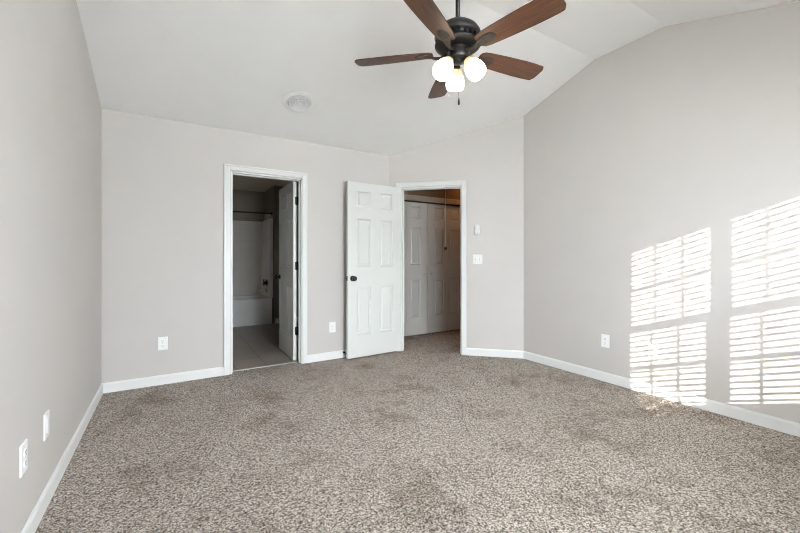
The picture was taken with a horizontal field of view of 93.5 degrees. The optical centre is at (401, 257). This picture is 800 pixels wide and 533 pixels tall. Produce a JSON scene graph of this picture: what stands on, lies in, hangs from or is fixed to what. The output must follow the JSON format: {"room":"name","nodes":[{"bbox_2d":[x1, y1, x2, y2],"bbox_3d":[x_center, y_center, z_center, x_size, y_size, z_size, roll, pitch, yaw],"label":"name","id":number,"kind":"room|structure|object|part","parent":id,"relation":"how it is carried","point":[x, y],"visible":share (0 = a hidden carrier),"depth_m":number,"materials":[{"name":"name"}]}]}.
{"room":"empty bedroom","nodes":[
{"label":"empty bedroom","id":0,"kind":"room"},
{"bbox_2d":[0,0,101,532],"bbox_3d":[-1.426,-0.398,1.255,0.115,3.129,4.593,0,0,-32],"label":"wall","id":1,"kind":"structure","parent":0,"point":[51,110],"depth_m":1.76,"materials":[{"name":"beige paint"}]},
{"bbox_2d":[19,439,27,477],"bbox_3d":[-1.506,0.799,1.503,0.010,0.122,0.078,0,0,-32],"label":"wall outlet","id":2,"kind":"object","parent":1,"relation":"attached to","point":[23,449],"visible":1,"depth_m":1.49,"materials":[{"name":"white plastic"}]},
{"bbox_2d":[43,409,48,440],"bbox_3d":[-1.678,0.791,1.782,0.010,0.122,0.078,0,0,-32],"label":"wall plate","id":3,"kind":"object","parent":1,"relation":"attached to","point":[46,415],"visible":1,"depth_m":1.77,"materials":[{"name":"white plastic"}]},
{"bbox_2d":[21,383,102,532],"bbox_3d":[-1.372,1.123,1.288,0.012,0.087,4.593,0,0,-32],"label":"baseboard","id":4,"kind":"structure","parent":1,"relation":"attached to","point":[36,515],"depth_m":1.95,"materials":[{"name":"white paint"}]},
{"bbox_2d":[102,108,388,382],"bbox_3d":[-1.441,-0.081,4.011,2.952,2.495,0.115,0,0,-32],"label":"wall","id":5,"kind":"structure","parent":0,"point":[163,179],"depth_m":3.57,"materials":[{"name":"beige paint"}]},
{"bbox_2d":[158,336,167,350],"bbox_3d":[-2.200,0.790,3.470,0.078,0.122,0.010,0,0,-32],"label":"wall outlet","id":6,"kind":"object","parent":5,"relation":"attached to","point":[162,341],"visible":1,"depth_m":3.47,"materials":[{"name":"white plastic"}]},
{"bbox_2d":[102,350,345,392],"bbox_3d":[-1.365,1.123,3.983,2.852,0.087,0.012,0,0,-32],"label":"baseboard","id":7,"kind":"structure","parent":5,"relation":"attached to","point":[115,386],"depth_m":3.52,"materials":[{"name":"white paint"}]},
{"bbox_2d":[224,163,306,375],"bbox_3d":[-1.439,0.115,4.012,0.843,2.104,0.151,0,0,-32],"label":"door frame","id":8,"kind":"structure","parent":5,"relation":"attached to","point":[227,167],"depth_m":3.91,"materials":[{"name":"white paint"}]},
{"bbox_2d":[274,181,297,360],"bbox_3d":[-1.377,0.142,4.538,0.171,2.025,0.739,0,0,-31],"label":"door","id":9,"kind":"structure","parent":5,"relation":"in","point":[288,200],"depth_m":4.46,"materials":[{"name":"white paint"}]},
{"bbox_2d":[329,322,335,332],"bbox_3d":[-0.794,0.800,4.337,0.078,0.122,0.010,0,0,-32],"label":"wall outlet","id":10,"kind":"object","parent":5,"relation":"attached to","point":[332,325],"visible":1,"depth_m":4.33,"materials":[{"name":"white plastic"}]},
{"bbox_2d":[233,189,263,221],"bbox_3d":[-3.392,-0.061,7.003,1.824,2.456,0.115,0,0,-32],"label":"wall","id":11,"kind":"structure","parent":0,"point":[243,200],"depth_m":7.22,"materials":[{"name":"grey paint"}]},
{"bbox_2d":[233,175,297,191],"bbox_3d":[-2.226,-1.339,5.683,2.424,0.100,3.556,0,0,-32],"label":"ceiling","id":12,"kind":"structure","parent":0,"point":[246,183],"depth_m":6.52,"materials":[{"name":"white paint"}]},
{"bbox_2d":[264,185,297,322],"bbox_3d":[-2.196,-0.061,7.262,0.716,2.456,0.899,0,0,-32],"label":"wall","id":13,"kind":"structure","parent":0,"point":[271,196],"depth_m":6.73,"materials":[{"name":"grey paint"}]},
{"bbox_2d":[275,317,297,322],"bbox_3d":[-1.299,1.123,5.727,0.600,0.087,2.657,0,0,-32],"label":"baseboard","id":14,"kind":"structure","parent":13,"relation":"attached to","point":[276,319],"depth_m":6.72,"materials":[{"name":"white paint"}]},
{"bbox_2d":[35,322,799,532],"bbox_3d":[0.238,1.192,4.379,6.198,0.050,8.364,0,0,-32],"label":"floor","id":15,"kind":"structure","parent":0,"point":[427,436],"depth_m":2.22,"materials":[{"name":"carpet"}]},
{"bbox_2d":[233,295,271,326],"bbox_3d":[-3.157,0.941,6.597,1.550,0.455,0.775,0,0,-32],"label":"bathtub","id":16,"kind":"object","parent":15,"relation":"on","point":[249,310],"visible":0.42,"depth_m":6.52,"materials":[{"name":"white ceramic"}]},
{"bbox_2d":[233,218,272,297],"bbox_3d":[-3.147,0.006,6.593,1.562,1.415,0.792,0,0,-32],"label":"tub surround","id":17,"kind":"object","parent":16,"relation":"on","point":[252,240],"visible":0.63,"depth_m":7.10,"materials":[{"name":"white plastic"}]},
{"bbox_3d":[-3.343,0.006,6.908,1.560,1.415,0.050,0,0,-32],"label":"panel","id":18,"kind":"part","parent":17,"relation":"part of","materials":[{"name":"white plastic"}]},
{"bbox_3d":[-2.500,0.006,6.982,0.048,1.415,0.710,0,0,-32],"label":"panel","id":19,"kind":"part","parent":17,"relation":"part of","materials":[{"name":"white plastic"}]},
{"bbox_2d":[233,361,297,371],"bbox_3d":[-1.457,1.165,4.043,0.687,0.007,0.030,0,0,-32],"label":"threshold strip","id":20,"kind":"object","parent":15,"relation":"on","point":[295,361],"visible":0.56,"depth_m":4.02,"materials":[{"name":"silver metal"}]},
{"bbox_2d":[404,189,459,199],"bbox_3d":[0.907,-0.053,6.075,3.280,2.440,0.100,0,0,-32],"label":"wall","id":21,"kind":"structure","parent":0,"point":[440,193],"depth_m":5.82,"materials":[{"name":"beige paint"}]},
{"bbox_2d":[404,201,426,335],"bbox_3d":[0.079,0.161,5.529,0.742,1.975,0.064,0,0,-32],"label":"door","id":22,"kind":"structure","parent":21,"relation":"in","point":[415,214],"depth_m":5.61,"materials":[{"name":"white paint"}]},
{"bbox_2d":[404,194,459,206],"bbox_3d":[0.399,0.119,5.721,1.606,2.095,0.059,0,0,-32],"label":"door frame","id":23,"kind":"structure","parent":21,"relation":"attached to","point":[407,198],"depth_m":5.72,"materials":[{"name":"beige paint"}]},
{"bbox_2d":[427,204,459,332],"bbox_3d":[0.715,0.161,5.921,0.742,1.975,0.064,0,0,-32],"label":"door","id":24,"kind":"structure","parent":21,"relation":"in","point":[443,266],"depth_m":5.89,"materials":[{"name":"white paint"}]},
{"bbox_2d":[76,0,799,155],"bbox_3d":[0.326,-1.633,2.335,4.302,0.818,4.993,0,0,-32],"label":"ceiling","id":25,"kind":"structure","parent":0,"point":[226,64],"depth_m":3.12,"materials":[{"name":"white paint"}]},
{"bbox_2d":[282,91,314,112],"bbox_3d":[-0.966,-1.468,3.550,0.294,0.102,0.295,0,0,15],"label":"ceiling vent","id":26,"kind":"object","parent":25,"relation":"in","point":[294,101],"visible":1,"depth_m":3.53,"materials":[{"name":"white plastic"}]},
{"bbox_2d":[355,0,565,104],"bbox_3d":[0.388,-1.429,2.341,1.257,0.987,1.269,0,0,-32],"label":"ceiling fan","id":27,"kind":"object","parent":25,"relation":"hanging from","point":[457,38],"visible":1,"depth_m":2.24,"materials":[{"name":"brown wood"}]},
{"bbox_3d":[-0.049,-1.279,2.424,0.505,0.006,0.147,0,12,11],"label":"fan blade","id":28,"kind":"part","parent":27,"relation":"part of","materials":[{"name":"brown wood"}]},
{"bbox_3d":[0.150,-1.279,1.988,0.147,0.006,0.505,14,7,29],"label":"fan blade","id":29,"kind":"part","parent":27,"relation":"part of","materials":[{"name":"brown wood"}]},
{"bbox_3d":[0.305,-1.279,2.748,0.147,0.006,0.505,-13,1,-6],"label":"fan blade","id":30,"kind":"part","parent":27,"relation":"part of","materials":[{"name":"brown wood"}]},
{"bbox_3d":[0.265,-1.163,2.293,0.118,0.134,0.118,38,-18,-24],"label":"lamp shade","id":31,"kind":"part","parent":27,"relation":"part of","materials":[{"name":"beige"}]},
{"bbox_3d":[0.351,-1.163,2.442,0.118,0.134,0.118,0,34,0],"label":"lamp shade","id":32,"kind":"part","parent":27,"relation":"part of","materials":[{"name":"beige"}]},
{"bbox_3d":[0.437,-1.163,2.293,0.118,0.134,0.118,-38,-18,24],"label":"lamp shade","id":33,"kind":"part","parent":27,"relation":"part of","materials":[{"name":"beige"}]},
{"bbox_3d":[0.722,-1.279,2.512,0.505,0.006,0.147,0,-12,-25],"label":"fan blade","id":34,"kind":"part","parent":27,"relation":"part of","materials":[{"name":"brown wood"}]},
{"bbox_3d":[0.626,-1.279,2.042,0.147,0.007,0.505,17,-11,-41],"label":"fan blade","id":35,"kind":"part","parent":27,"relation":"part of","materials":[{"name":"brown wood"}]},
{"bbox_2d":[389,116,523,354],"bbox_3d":[0.646,-0.261,4.610,1.617,2.855,0.115,0,0,13],"label":"wall","id":36,"kind":"structure","parent":0,"point":[490,159],"depth_m":4.46,"materials":[{"name":"beige paint"}]},
{"bbox_2d":[396,180,465,354],"bbox_3d":[0.371,0.115,4.674,0.870,2.104,0.151,0,0,13],"label":"door frame","id":37,"kind":"structure","parent":36,"relation":"attached to","point":[436,185],"depth_m":4.58,"materials":[{"name":"white paint"}]},
{"bbox_2d":[346,181,400,358],"bbox_3d":[-0.317,0.138,4.499,0.752,2.025,0.171,0,0,-34],"label":"door","id":38,"kind":"structure","parent":37,"relation":"attached to","point":[373,212],"depth_m":4.46,"materials":[{"name":"white paint"}]},
{"bbox_3d":[-0.540,0.236,4.286,0.064,0.064,0.068,0,0,-34],"label":"knob","id":39,"kind":"part","parent":38,"relation":"part of","materials":[{"name":"black metal"}]},
{"bbox_2d":[474,224,479,234],"bbox_3d":[0.898,-0.335,4.478,0.068,0.128,0.028,0,0,13],"label":"remote","id":40,"kind":"object","parent":36,"relation":"attached to","point":[476,227],"visible":1,"depth_m":4.47,"materials":[{"name":"white plastic"}]},
{"bbox_2d":[473,254,481,263],"bbox_3d":[0.905,0.016,4.479,0.116,0.118,0.023,0,0,13],"label":"light switch","id":41,"kind":"object","parent":36,"relation":"attached to","point":[477,258],"visible":1,"depth_m":4.49,"materials":[{"name":"white plastic"}]},
{"bbox_2d":[466,348,522,357],"bbox_3d":[0.632,1.123,4.548,1.617,0.087,0.012,0,0,13],"label":"baseboard","id":42,"kind":"structure","parent":36,"relation":"attached to","point":[469,351],"depth_m":4.43,"materials":[{"name":"white paint"}]},
{"bbox_2d":[524,2,799,422],"bbox_3d":[2.377,-0.398,2.932,0.115,3.129,3.456,0,0,-32],"label":"wall","id":43,"kind":"structure","parent":0,"point":[662,177],"depth_m":3.04,"materials":[{"name":"beige paint"}]},
{"bbox_2d":[601,334,609,347],"bbox_3d":[1.923,0.785,3.549,0.010,0.122,0.078,0,0,-32],"label":"wall outlet","id":44,"kind":"object","parent":43,"relation":"attached to","point":[605,339],"visible":1,"depth_m":3.54,"materials":[{"name":"white plastic"}]},
{"bbox_2d":[648,343,657,358],"bbox_3d":[2.137,0.795,3.201,0.010,0.122,0.078,0,0,-32],"label":"wall plate","id":45,"kind":"object","parent":43,"relation":"attached to","point":[652,348],"visible":1,"depth_m":3.20,"materials":[{"name":"white plastic"}]},
{"bbox_2d":[523,351,799,436],"bbox_3d":[2.323,1.123,2.898,0.012,0.087,3.456,0,0,-32],"label":"baseboard","id":46,"kind":"structure","parent":43,"relation":"attached to","point":[764,420],"depth_m":3.02,"materials":[{"name":"white paint"}]},
{"bbox_3d":[1.240,-1.298,5.629,3.380,0.050,2.248,0,0,-32],"label":"ceiling","id":47,"kind":"structure","parent":0,"visible":0},
{"bbox_2d":[444,189,446,249],"bbox_3d":[0.637,-0.692,5.445,0.049,1.163,0.049,0,0,-32],"label":"pull cord","id":48,"kind":"object","parent":47,"relation":"hanging from","point":[445,247],"visible":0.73,"depth_m":5.44,"materials":[{"name":"silver metal"}]},
{"bbox_3d":[0.637,-0.708,5.445,0.006,1.119,0.006,0,0,-32],"label":"cord","id":49,"kind":"part","parent":48,"relation":"part of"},
{"bbox_3d":[-3.195,-0.061,5.027,0.115,2.456,3.456,0,0,-32],"label":"wall","id":50,"kind":"structure","parent":0,"visible":0},
{"bbox_2d":[233,211,272,214],"bbox_3d":[-2.970,-0.788,6.304,1.558,0.064,0.064,0,0,-32],"label":"shower rod","id":51,"kind":"object","parent":50,"relation":"attached to","point":[271,213],"visible":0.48,"depth_m":6.54,"materials":[{"name":"black metal"}]}
]}

